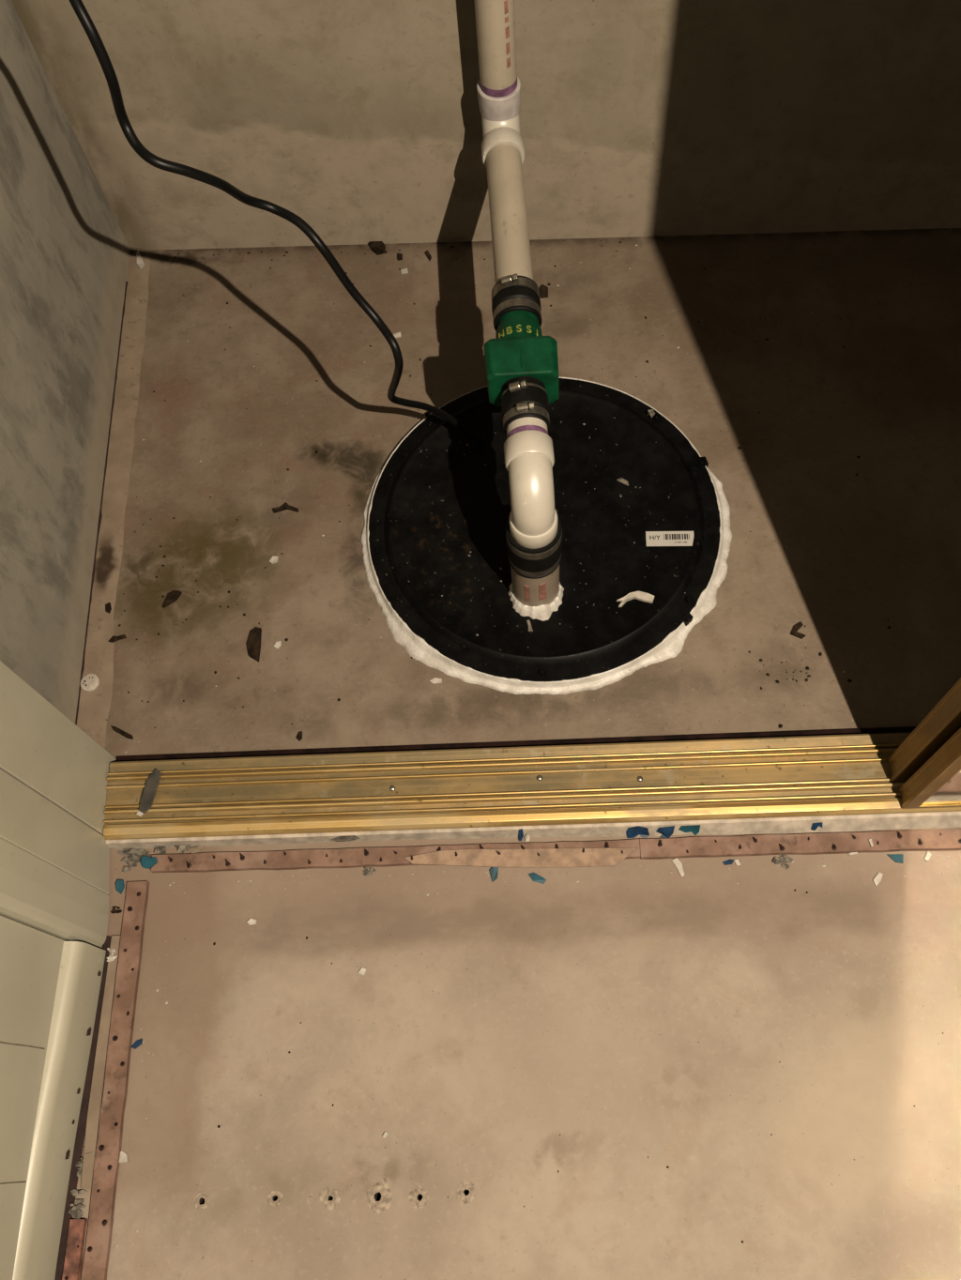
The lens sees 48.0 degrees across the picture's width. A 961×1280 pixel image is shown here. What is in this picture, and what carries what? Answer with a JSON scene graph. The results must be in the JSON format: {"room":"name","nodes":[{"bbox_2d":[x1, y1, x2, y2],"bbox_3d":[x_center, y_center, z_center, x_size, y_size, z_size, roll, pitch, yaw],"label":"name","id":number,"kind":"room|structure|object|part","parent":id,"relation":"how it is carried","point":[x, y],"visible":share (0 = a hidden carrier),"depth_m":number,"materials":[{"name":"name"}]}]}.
{"room":"basement closet","nodes":[
{"label":"basement closet","id":0,"kind":"room"},
{"bbox_2d":[0,915,65,1279],"bbox_3d":[-0.615,0.678,-0.239,0.258,2.350,1.790,-2,65,3],"label":"wall","id":1,"kind":"structure","parent":0,"point":[30,958],"depth_m":1.02,"materials":[{"name":"beige paint"}]},
{"bbox_2d":[0,660,116,947],"bbox_3d":[-0.538,-0.190,0.288,0.114,2.100,0.221,-2,65,3],"label":"door frame","id":2,"kind":"structure","parent":1,"relation":"attached to","point":[54,868],"depth_m":1.09,"materials":[{"name":"beige paint"}]},
{"bbox_2d":[12,941,106,1279],"bbox_3d":[-0.414,1.140,0.781,0.038,0.082,1.789,-2,65,3],"label":"baseboard","id":3,"kind":"structure","parent":1,"relation":"attached to","point":[75,1005],"depth_m":1.08,"materials":[{"name":"beige paint"}]},
{"bbox_2d":[54,936,111,1279],"bbox_3d":[-0.412,0.784,0.990,0.017,0.004,1.000,-2,65,3],"label":"trim","id":4,"kind":"structure","parent":1,"relation":"attached to","point":[83,1117],"depth_m":1.12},
{"bbox_2d":[0,0,131,723],"bbox_3d":[-0.667,-0.690,0.387,0.209,2.350,1.000,-2,65,3],"label":"wall","id":5,"kind":"structure","parent":0,"point":[65,254],"depth_m":1.29,"materials":[{"name":"grey concrete"}]},
{"bbox_2d":[75,281,127,725],"bbox_3d":[-0.505,-0.211,1.444,0.006,0.004,0.700,-4,65,2],"label":"trim","id":6,"kind":"structure","parent":5,"relation":"attached to","point":[123,312],"depth_m":1.42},
{"bbox_2d":[76,255,152,748],"bbox_3d":[-0.487,-0.210,1.447,0.044,0.005,0.802,-4,65,2],"label":"trim","id":7,"kind":"structure","parent":5,"relation":"attached to","point":[94,706],"depth_m":1.43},
{"bbox_2d":[80,673,99,691],"bbox_3d":[-0.479,0.052,1.324,0.024,0.003,0.023,-2,65,3],"label":"disc","id":8,"kind":"object","parent":7,"relation":"on","point":[89,682],"visible":1,"depth_m":1.32,"materials":[{"name":"beige plastic"}]},
{"bbox_2d":[105,602,111,613],"bbox_3d":[-0.471,-0.040,1.365,0.007,0.003,0.015,-9,65,0],"label":"crumb","id":9,"kind":"object","parent":7,"relation":"on","point":[108,607],"visible":1,"depth_m":1.36,"materials":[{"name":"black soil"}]},
{"bbox_2d":[115,726,916,761],"bbox_3d":[0.436,0.110,1.238,1.740,0.006,0.018,-2,65,3],"label":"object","id":10,"kind":"structure","parent":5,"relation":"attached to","point":[902,729],"depth_m":1.26,"materials":[{"name":"brown wood"}]},
{"bbox_2d":[106,811,960,849],"bbox_3d":[0.769,0.147,1.192,2.400,0.019,0.104,-2,65,3],"label":"trim","id":11,"kind":"structure","parent":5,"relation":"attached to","point":[939,819],"depth_m":1.20,"materials":[{"name":"white paint"}]},
{"bbox_2d":[331,835,359,841],"bbox_3d":[-0.153,0.225,1.219,0.035,0.018,0.004,-2,65,3],"label":"crumb","id":12,"kind":"object","parent":11,"relation":"on","point":[351,837],"visible":1,"depth_m":1.22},
{"bbox_2d":[518,828,523,840],"bbox_3d":[0.045,0.218,1.209,0.006,0.018,0.010,-2,65,3],"label":"scrap","id":13,"kind":"object","parent":11,"relation":"on","point":[521,833],"visible":1,"depth_m":1.21,"materials":[{"name":"blue plastic"}]},
{"bbox_2d":[524,833,530,841],"bbox_3d":[0.053,0.222,1.211,0.006,0.011,0.008,-2,65,3],"label":"flake","id":14,"kind":"object","parent":11,"relation":"on","point":[527,836],"visible":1,"depth_m":1.21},
{"bbox_2d":[103,731,960,839],"bbox_3d":[0.436,0.147,1.197,1.738,0.015,0.091,-2,65,3],"label":"door track","id":15,"kind":"object","parent":11,"relation":"on","point":[831,774],"depth_m":1.22,"materials":[{"name":"gold metal"}]},
{"bbox_3d":[-0.378,0.174,1.233,0.015,0.003,0.057,8,66,8],"label":"plastic strip","id":16,"kind":"part","parent":15,"relation":"part of","materials":[{"name":"grey plastic"}]},
{"bbox_2d":[887,677,960,781],"bbox_3d":[0.811,-0.287,0.263,0.844,2.002,0.026,-2,65,3],"label":"door","id":17,"kind":"structure","parent":15,"relation":"on","point":[943,721],"depth_m":1.08,"materials":[{"name":"brown wood"}]},
{"bbox_2d":[899,727,960,808],"bbox_3d":[0.814,-0.257,0.249,0.838,2.002,0.023,-2,65,3],"label":"door","id":18,"kind":"structure","parent":15,"relation":"on","point":[937,784],"depth_m":1.10,"materials":[{"name":"brown wood"}]},
{"bbox_3d":[0.876,0.155,1.156,0.806,0.008,0.022,-2,65,3],"label":"rail","id":19,"kind":"part","parent":18,"relation":"part of","materials":[{"name":"gold metal"}]},
{"bbox_3d":[0.815,-0.249,0.253,0.806,1.974,0.005,-2,65,3],"label":"mirror panel","id":20,"kind":"part","parent":18,"relation":"part of","materials":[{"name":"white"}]},
{"bbox_2d":[625,825,649,838],"bbox_3d":[0.175,0.215,1.202,0.026,0.018,0.012,-2,65,3],"label":"scrap","id":21,"kind":"object","parent":11,"relation":"on","point":[633,831],"visible":1,"depth_m":1.20,"materials":[{"name":"blue plastic"}]},
{"bbox_2d":[656,825,674,838],"bbox_3d":[0.206,0.214,1.201,0.020,0.016,0.010,-2,65,3],"label":"scrap","id":22,"kind":"object","parent":11,"relation":"on","point":[666,831],"visible":1,"depth_m":1.20,"materials":[{"name":"blue plastic"}]},
{"bbox_2d":[678,824,700,835],"bbox_3d":[0.232,0.212,1.200,0.023,0.016,0.008,-2,65,3],"label":"scrap","id":23,"kind":"object","parent":11,"relation":"on","point":[694,829],"visible":1,"depth_m":1.20,"materials":[{"name":"teal plastic"}]},
{"bbox_2d":[810,822,822,830],"bbox_3d":[0.372,0.206,1.193,0.012,0.012,0.007,-2,65,3],"label":"scrap","id":24,"kind":"object","parent":11,"relation":"on","point":[815,826],"visible":1,"depth_m":1.19,"materials":[{"name":"blue plastic"}]},
{"bbox_2d":[11,0,960,250],"bbox_3d":[0.278,-1.154,0.533,2.100,2.350,0.268,-2,65,3],"label":"wall","id":25,"kind":"structure","parent":0,"point":[360,120],"depth_m":1.39,"materials":[{"name":"grey concrete"}]},
{"bbox_2d":[72,228,960,1279],"bbox_3d":[0.704,0.608,1.062,2.750,0.121,2.950,-2,65,3],"label":"floor","id":26,"kind":"structure","parent":0,"point":[618,1013],"depth_m":1.20,"materials":[{"name":"concrete"}]},
{"bbox_2d":[61,1219,87,1279],"bbox_3d":[-0.402,0.728,1.010,0.019,0.012,0.328,-2,65,3],"label":"strip","id":27,"kind":"object","parent":26,"relation":"on","point":[76,1236],"visible":1,"depth_m":1.07,"materials":[{"name":"red wood"}]},
{"bbox_2d":[67,1188,86,1219],"bbox_3d":[-0.406,0.568,1.086,0.018,0.007,0.028,-2,65,3],"label":"lump","id":28,"kind":"object","parent":26,"relation":"on","point":[75,1211],"visible":1,"depth_m":1.08,"materials":[{"name":"grey concrete"}]},
{"bbox_2d":[75,1146,91,1177],"bbox_3d":[-0.404,0.534,1.102,0.020,0.006,0.028,11,67,9],"label":"lump","id":29,"kind":"object","parent":26,"relation":"on","point":[79,1163],"visible":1,"depth_m":1.10,"materials":[{"name":"grey concrete"}]},
{"bbox_2d":[80,935,121,1188],"bbox_3d":[-0.402,0.442,1.145,0.013,0.005,0.250,-2,65,3],"label":"strip","id":30,"kind":"object","parent":26,"relation":"on","point":[99,1066],"visible":1,"depth_m":1.14,"materials":[{"name":"beige wood"}]},
{"bbox_2d":[106,947,119,961],"bbox_3d":[-0.404,0.346,1.187,0.015,0.007,0.016,-14,65,-3],"label":"lump","id":31,"kind":"object","parent":26,"relation":"on","point":[111,957],"visible":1,"depth_m":1.18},
{"bbox_2d":[80,881,149,1279],"bbox_3d":[-0.378,0.674,1.033,0.027,0.013,0.884,-2,65,3],"label":"strip","id":32,"kind":"object","parent":26,"relation":"on","point":[106,1166],"visible":1,"depth_m":1.13,"materials":[{"name":"brown wood"}]},
{"bbox_2d":[110,905,121,914],"bbox_3d":[-0.408,0.302,1.209,0.012,0.004,0.008,-2,65,3],"label":"lump","id":33,"kind":"object","parent":26,"relation":"on","point":[118,910],"visible":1,"depth_m":1.21,"materials":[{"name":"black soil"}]},
{"bbox_2d":[108,634,126,642],"bbox_3d":[-0.454,-0.003,1.347,0.022,0.003,0.008,-19,66,-5],"label":"twig","id":34,"kind":"object","parent":26,"relation":"on","point":[114,638],"visible":1,"depth_m":1.35,"materials":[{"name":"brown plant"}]},
{"bbox_2d":[115,880,124,894],"bbox_3d":[-0.406,0.278,1.214,0.010,0.002,0.016,-2,65,3],"label":"scrap","id":35,"kind":"object","parent":26,"relation":"on","point":[119,885],"visible":1,"depth_m":1.21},
{"bbox_2d":[110,725,133,739],"bbox_3d":[-0.431,0.111,1.298,0.034,0.003,0.006,25,70,14],"label":"twig","id":36,"kind":"object","parent":26,"relation":"on","point":[116,729],"visible":1,"depth_m":1.30,"materials":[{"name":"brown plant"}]},
{"bbox_2d":[119,1150,128,1162],"bbox_3d":[-0.365,0.528,1.104,0.011,0.003,0.011,-2,65,3],"label":"flake","id":37,"kind":"object","parent":26,"relation":"on","point":[123,1157],"visible":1,"depth_m":1.10,"materials":[{"name":"white paint"}]},
{"bbox_2d":[117,848,149,871],"bbox_3d":[-0.401,0.246,1.233,0.030,0.006,0.036,38,73,18],"label":"lump","id":38,"kind":"object","parent":26,"relation":"on","point":[132,856],"visible":1,"depth_m":1.23,"materials":[{"name":"grey concrete"}]},
{"bbox_2d":[131,1038,142,1049],"bbox_3d":[-0.366,0.430,1.149,0.014,0.002,0.006,-36,68,-12],"label":"scrap","id":39,"kind":"object","parent":26,"relation":"on","point":[138,1043],"visible":1,"depth_m":1.15,"materials":[{"name":"blue plastic"}]},
{"bbox_2d":[136,249,144,268],"bbox_3d":[-0.509,-0.566,1.609,0.010,0.007,0.037,-23,66,-7],"label":"paper scrap","id":40,"kind":"object","parent":26,"relation":"on","point":[140,262],"visible":1,"depth_m":1.61,"materials":[{"name":"white paper"}]},
{"bbox_2d":[140,855,157,868],"bbox_3d":[-0.376,0.252,1.222,0.020,0.002,0.014,6,66,7],"label":"scrap","id":41,"kind":"object","parent":26,"relation":"on","point":[147,862],"visible":1,"depth_m":1.22,"materials":[{"name":"teal plastic"}]},
{"bbox_2d":[146,844,191,860],"bbox_3d":[-0.356,0.243,1.230,0.051,0.009,0.020,-2,65,3],"label":"lump","id":42,"kind":"object","parent":26,"relation":"on","point":[160,849],"visible":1,"depth_m":1.23,"materials":[{"name":"grey concrete"}]},
{"bbox_2d":[162,590,182,608],"bbox_3d":[-0.393,-0.054,1.369,0.030,0.004,0.013,-33,68,-11],"label":"chip","id":43,"kind":"object","parent":26,"relation":"on","point":[173,596],"visible":1,"depth_m":1.37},
{"bbox_2d":[188,844,204,853],"bbox_3d":[-0.324,0.237,1.232,0.018,0.006,0.014,6,66,7],"label":"lump","id":44,"kind":"object","parent":26,"relation":"on","point":[197,848],"visible":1,"depth_m":1.23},
{"bbox_2d":[246,918,257,925],"bbox_3d":[-0.253,0.312,1.194,0.010,0.003,0.007,-2,65,3],"label":"flake","id":45,"kind":"object","parent":26,"relation":"on","point":[251,921],"visible":1,"depth_m":1.19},
{"bbox_2d":[246,626,261,662],"bbox_3d":[-0.280,0.006,1.334,0.017,0.006,0.046,-2,65,3],"label":"chip","id":46,"kind":"object","parent":26,"relation":"on","point":[253,644],"visible":1,"depth_m":1.33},
{"bbox_2d":[115,488,412,707],"bbox_3d":[-0.271,-0.040,1.356,0.486,0.002,0.313,13,67,10],"label":"dark grit","id":47,"kind":"object","parent":26,"relation":"on","point":[229,591],"visible":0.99,"depth_m":1.36,"materials":[{"name":"black soil"}]},
{"bbox_2d":[269,556,278,563],"bbox_3d":[-0.265,-0.103,1.383,0.012,0.004,0.010,-2,65,3],"label":"flake","id":48,"kind":"object","parent":26,"relation":"on","point":[274,559],"visible":1,"depth_m":1.38,"materials":[{"name":"white"}]},
{"bbox_2d":[274,640,281,649],"bbox_3d":[-0.250,0.006,1.333,0.007,0.003,0.011,25,70,14],"label":"flake","id":49,"kind":"object","parent":26,"relation":"on","point":[277,645],"visible":1,"depth_m":1.33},
{"bbox_2d":[272,502,298,513],"bbox_3d":[-0.256,-0.174,1.416,0.035,0.003,0.015,-2,65,3],"label":"twig","id":50,"kind":"object","parent":26,"relation":"on","point":[285,506],"visible":1,"depth_m":1.41,"materials":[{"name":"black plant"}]},
{"bbox_2d":[296,731,302,741],"bbox_3d":[-0.215,0.114,1.282,0.007,0.004,0.012,-2,65,3],"label":"chip","id":51,"kind":"object","parent":26,"relation":"on","point":[299,735],"visible":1,"depth_m":1.28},
{"bbox_2d":[358,967,366,975],"bbox_3d":[-0.128,0.358,1.165,0.007,0.003,0.007,19,68,12],"label":"flake","id":52,"kind":"object","parent":26,"relation":"on","point":[362,970],"visible":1,"depth_m":1.16,"materials":[{"name":"white paint"}]},
{"bbox_2d":[362,866,376,875],"bbox_3d":[-0.125,0.258,1.209,0.016,0.005,0.012,-2,65,3],"label":"lump","id":53,"kind":"object","parent":26,"relation":"on","point":[365,872],"visible":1,"depth_m":1.21,"materials":[{"name":"beige concrete"}]},
{"bbox_2d":[367,241,385,255],"bbox_3d":[-0.152,-0.581,1.591,0.020,0.007,0.032,-32,68,-11],"label":"crumb","id":54,"kind":"object","parent":26,"relation":"on","point":[378,248],"visible":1,"depth_m":1.59,"materials":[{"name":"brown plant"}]},
{"bbox_2d":[154,239,622,261],"bbox_3d":[-0.129,-0.570,1.587,0.727,0.002,0.032,0,66,4],"label":"dark grit","id":55,"kind":"object","parent":26,"relation":"on","point":[451,247],"visible":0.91,"depth_m":1.59,"materials":[{"name":"black soil"}]},
{"bbox_2d":[151,838,639,872],"bbox_3d":[-0.098,0.242,1.210,0.551,0.013,0.022,-2,65,3],"label":"strip","id":56,"kind":"object","parent":26,"relation":"on","point":[363,857],"visible":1,"depth_m":1.21,"materials":[{"name":"brown wood"}]},
{"bbox_2d":[403,847,638,867],"bbox_3d":[0.044,0.242,1.199,0.261,0.002,0.021,-1,66,3],"label":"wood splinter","id":57,"kind":"object","parent":56,"relation":"on","point":[512,857],"visible":1,"depth_m":1.20,"materials":[{"name":"brown wood"}]},
{"bbox_2d":[393,332,401,337],"bbox_3d":[-0.118,-0.430,1.523,0.013,0.003,0.007,-13,65,-2],"label":"flake","id":58,"kind":"object","parent":26,"relation":"on","point":[396,335],"visible":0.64,"depth_m":1.52,"materials":[{"name":"white paint"}]},
{"bbox_2d":[397,253,402,260],"bbox_3d":[-0.118,-0.562,1.581,0.007,0.005,0.011,-2,65,3],"label":"crumb","id":59,"kind":"object","parent":26,"relation":"on","point":[400,255],"visible":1,"depth_m":1.58,"materials":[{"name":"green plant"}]},
{"bbox_2d":[400,268,408,274],"bbox_3d":[-0.111,-0.537,1.570,0.010,0.004,0.007,-13,65,-2],"label":"flake","id":60,"kind":"object","parent":26,"relation":"on","point":[404,270],"visible":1,"depth_m":1.57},
{"bbox_2d":[425,249,431,260],"bbox_3d":[-0.076,-0.562,1.579,0.005,0.005,0.018,-25,66,-7],"label":"crumb","id":61,"kind":"object","parent":26,"relation":"on","point":[427,253],"visible":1,"depth_m":1.58,"materials":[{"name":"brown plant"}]},
{"bbox_2d":[429,677,441,684],"bbox_3d":[-0.054,0.049,1.301,0.015,0.002,0.007,-2,65,3],"label":"flake","id":62,"kind":"object","parent":26,"relation":"on","point":[434,680],"visible":1,"depth_m":1.30,"materials":[{"name":"white paint"}]},
{"bbox_2d":[489,867,498,882],"bbox_3d":[0.015,0.260,1.200,0.010,0.004,0.018,-2,65,3],"label":"scrap","id":63,"kind":"object","parent":26,"relation":"on","point":[494,871],"visible":1,"depth_m":1.20,"materials":[{"name":"teal plastic"}]},
{"bbox_2d":[106,246,909,728],"bbox_3d":[0.009,-0.229,1.423,0.991,0.002,0.736,-2,65,3],"label":"dark grit","id":64,"kind":"object","parent":26,"relation":"on","point":[555,266],"visible":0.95,"depth_m":1.45,"materials":[{"name":"black soil"}]},
{"bbox_2d":[142,240,908,723],"bbox_3d":[0.011,-0.230,1.424,0.994,0.002,0.736,-2,65,3],"label":"pale grit","id":65,"kind":"object","parent":26,"relation":"on","point":[323,535],"visible":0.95,"depth_m":1.46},
{"bbox_2d":[115,854,949,1247],"bbox_3d":[0.145,0.502,1.081,1.022,0.002,0.558,-2,65,3],"label":"pale grit","id":66,"kind":"object","parent":26,"relation":"on","point":[823,865],"visible":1,"depth_m":1.19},
{"bbox_2d":[528,872,546,883],"bbox_3d":[0.062,0.264,1.195,0.020,0.002,0.009,27,70,15],"label":"scrap","id":67,"kind":"object","parent":26,"relation":"on","point":[534,876],"visible":1,"depth_m":1.19,"materials":[{"name":"teal plastic"}]},
{"bbox_2d":[538,284,548,298],"bbox_3d":[0.090,-0.497,1.537,0.014,0.006,0.020,-2,65,3],"label":"crumb","id":68,"kind":"object","parent":26,"relation":"on","point":[543,290],"visible":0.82,"depth_m":1.53,"materials":[{"name":"brown soil"}]},
{"bbox_2d":[368,378,720,681],"bbox_3d":[0.079,-0.152,1.372,0.447,0.022,0.447,-2,65,3],"label":"lid","id":69,"kind":"object","parent":26,"relation":"on","point":[413,525],"visible":0.95,"depth_m":1.35,"materials":[{"name":"black plastic"}]},
{"bbox_2d":[68,0,482,447],"bbox_3d":[-0.140,-0.362,0.997,0.272,0.862,0.158,-21,66,-6],"label":"power cable","id":70,"kind":"object","parent":69,"relation":"on","point":[78,6],"visible":1,"depth_m":0.99,"materials":[{"name":"black rubber"}]},
{"bbox_2d":[526,619,533,631],"bbox_3d":[0.059,-0.017,1.300,0.005,0.002,0.016,-16,66,-3],"label":"scrap","id":71,"kind":"object","parent":69,"relation":"on","point":[527,621],"visible":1,"depth_m":1.30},
{"bbox_2d":[408,421,657,635],"bbox_3d":[0.069,-0.158,1.365,0.323,0.002,0.329,-2,65,3],"label":"pale grit","id":72,"kind":"object","parent":69,"relation":"on","point":[560,421],"visible":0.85,"depth_m":1.35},
{"bbox_2d":[510,564,559,606],"bbox_3d":[0.065,-0.080,1.278,0.057,0.098,0.057,-2,65,3],"label":"pipe stub","id":73,"kind":"object","parent":69,"relation":"on","point":[530,592],"visible":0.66,"depth_m":1.27,"materials":[{"name":"grey plastic"}]},
{"bbox_2d":[505,508,562,579],"bbox_3d":[0.060,-0.113,1.214,0.062,0.064,0.069,-2,65,3],"label":"coupling","id":74,"kind":"object","parent":73,"relation":"on","point":[537,563],"visible":0.51,"depth_m":1.19,"materials":[{"name":"black rubber"}]},
{"bbox_2d":[503,429,557,548],"bbox_3d":[0.054,-0.159,1.152,0.055,0.095,0.092,-2,65,3],"label":"pvc elbow","id":75,"kind":"object","parent":74,"relation":"on","point":[529,459],"visible":1,"depth_m":1.13,"materials":[{"name":"white plastic"}]},
{"bbox_2d":[506,416,548,439],"bbox_3d":[0.050,-0.221,1.157,0.045,0.045,0.052,-2,65,3],"label":"pvc pipe","id":76,"kind":"object","parent":75,"relation":"attached to","point":[521,424],"visible":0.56,"depth_m":1.14,"materials":[{"name":"white plastic"}]},
{"bbox_2d":[501,376,549,435],"bbox_3d":[0.048,-0.254,1.166,0.052,0.061,0.058,-2,65,3],"label":"coupling","id":77,"kind":"object","parent":76,"relation":"attached to","point":[522,396],"visible":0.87,"depth_m":1.15,"materials":[{"name":"black rubber"}]},
{"bbox_2d":[483,310,558,406],"bbox_3d":[0.044,-0.322,1.201,0.080,0.062,0.107,-2,65,3],"label":"valve","id":78,"kind":"object","parent":77,"relation":"attached to","point":[519,347],"visible":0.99,"depth_m":1.17,"materials":[{"name":"green plastic"}]},
{"bbox_2d":[491,273,541,331],"bbox_3d":[0.041,-0.377,1.225,0.056,0.074,0.049,-2,65,3],"label":"coupling","id":79,"kind":"object","parent":78,"relation":"attached to","point":[515,292],"visible":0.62,"depth_m":1.20,"materials":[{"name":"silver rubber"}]},
{"bbox_2d":[486,143,533,283],"bbox_3d":[0.033,-0.504,1.282,0.044,0.047,0.230,-4,65,2],"label":"pvc pipe","id":80,"kind":"object","parent":79,"relation":"attached to","point":[511,254],"visible":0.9,"depth_m":1.26,"materials":[{"name":"white plastic"}]},
{"bbox_2d":[476,76,524,167],"bbox_3d":[0.025,-0.631,1.319,0.054,0.087,0.080,-2,65,3],"label":"pvc elbow","id":81,"kind":"object","parent":80,"relation":"attached to","point":[500,117],"visible":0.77,"depth_m":1.30,"materials":[{"name":"white plastic"}]},
{"bbox_2d":[474,0,517,97],"bbox_3d":[-0.041,-1.079,0.367,0.044,2.051,0.044,-2,65,3],"label":"pvc pipe","id":82,"kind":"object","parent":81,"relation":"attached to","point":[495,19],"visible":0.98,"depth_m":1.22,"materials":[{"name":"white plastic"}]},
{"bbox_2d":[508,582,563,621],"bbox_3d":[0.068,-0.059,1.312,0.068,0.017,0.072,-2,65,3],"label":"caulk collar","id":83,"kind":"object","parent":69,"relation":"on","point":[543,612],"visible":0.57,"depth_m":1.30,"materials":[{"name":"white"}]},
{"bbox_2d":[616,477,628,486],"bbox_3d":[0.183,-0.202,1.376,0.018,0.002,0.006,30,71,16],"label":"scrap","id":84,"kind":"object","parent":69,"relation":"on","point":[622,480],"visible":1,"depth_m":1.38,"materials":[{"name":"white"}]},
{"bbox_2d":[616,591,654,607],"bbox_3d":[0.187,-0.051,1.306,0.046,0.005,0.017,-7,65,1],"label":"scrap","id":85,"kind":"object","parent":69,"relation":"on","point":[638,595],"visible":1,"depth_m":1.30,"materials":[{"name":"white"}]},
{"bbox_2d":[647,409,655,417],"bbox_3d":[0.225,-0.297,1.417,0.007,0.002,0.013,-18,66,-5],"label":"scrap","id":86,"kind":"object","parent":69,"relation":"on","point":[651,412],"visible":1,"depth_m":1.42,"materials":[{"name":"grey"}]},
{"bbox_2d":[360,376,731,694],"bbox_3d":[0.081,-0.147,1.374,0.473,0.016,0.460,-2,65,3],"label":"bead","id":87,"kind":"object","parent":26,"relation":"on","point":[671,646],"visible":0.91,"depth_m":1.31},
{"bbox_2d":[162,889,943,1243],"bbox_3d":[0.164,0.484,1.089,1.013,0.002,0.505,-2,65,3],"label":"dark grit","id":88,"kind":"object","parent":26,"relation":"on","point":[214,943],"visible":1,"depth_m":1.11,"materials":[{"name":"black soil"}]},
{"bbox_2d":[671,858,684,877],"bbox_3d":[0.220,0.251,1.190,0.008,0.003,0.021,-25,66,-7],"label":"flake","id":89,"kind":"object","parent":26,"relation":"on","point":[677,862],"visible":1,"depth_m":1.19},
{"bbox_2d":[722,859,733,865],"bbox_3d":[0.274,0.245,1.189,0.012,0.002,0.005,-19,66,-5],"label":"scrap","id":90,"kind":"object","parent":26,"relation":"on","point":[729,861],"visible":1,"depth_m":1.19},
{"bbox_2d":[733,859,740,866],"bbox_3d":[0.283,0.245,1.188,0.004,0.003,0.007,-21,66,-6],"label":"flake","id":91,"kind":"object","parent":26,"relation":"on","point":[737,861],"visible":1,"depth_m":1.19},
{"bbox_2d":[772,853,792,868],"bbox_3d":[0.332,0.242,1.185,0.020,0.004,0.015,27,70,15],"label":"lump","id":92,"kind":"object","parent":26,"relation":"on","point":[784,859],"visible":1,"depth_m":1.19,"materials":[{"name":"grey concrete"}]},
{"bbox_2d":[790,621,805,639],"bbox_3d":[0.385,-0.012,1.298,0.017,0.004,0.021,26,70,15],"label":"chip","id":93,"kind":"object","parent":26,"relation":"on","point":[799,625],"visible":1,"depth_m":1.30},
{"bbox_2d":[639,828,960,859],"bbox_3d":[0.722,0.209,1.169,1.092,0.013,0.024,-2,65,3],"label":"strip","id":94,"kind":"object","parent":26,"relation":"on","point":[931,840],"visible":1,"depth_m":1.19,"materials":[{"name":"brown wood"}]},
{"bbox_2d":[759,646,852,728],"bbox_3d":[0.371,0.044,1.274,0.110,0.003,0.083,-31,67,-10],"label":"dark grit","id":95,"kind":"object","parent":26,"relation":"on","point":[780,725],"visible":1,"depth_m":1.27,"materials":[{"name":"black soil"}]},
{"bbox_2d":[847,852,858,855],"bbox_3d":[0.409,0.235,1.185,0.011,0.003,0.004,-17,66,-4],"label":"flake","id":96,"kind":"object","parent":26,"relation":"on","point":[851,853],"visible":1,"depth_m":1.18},
{"bbox_2d":[872,872,883,886],"bbox_3d":[0.431,0.260,1.172,0.007,0.003,0.016,38,73,19],"label":"flake","id":97,"kind":"object","parent":26,"relation":"on","point":[877,878],"visible":1,"depth_m":1.17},
{"bbox_2d":[887,853,903,863],"bbox_3d":[0.454,0.239,1.180,0.017,0.002,0.010,-2,65,3],"label":"scrap","id":98,"kind":"object","parent":26,"relation":"on","point":[899,858],"visible":1,"depth_m":1.18,"materials":[{"name":"teal plastic"}]},
{"bbox_2d":[923,852,931,861],"bbox_3d":[0.488,0.236,1.178,0.005,0.003,0.010,30,71,16],"label":"flake","id":99,"kind":"object","parent":26,"relation":"on","point":[928,855],"visible":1,"depth_m":1.18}
]}

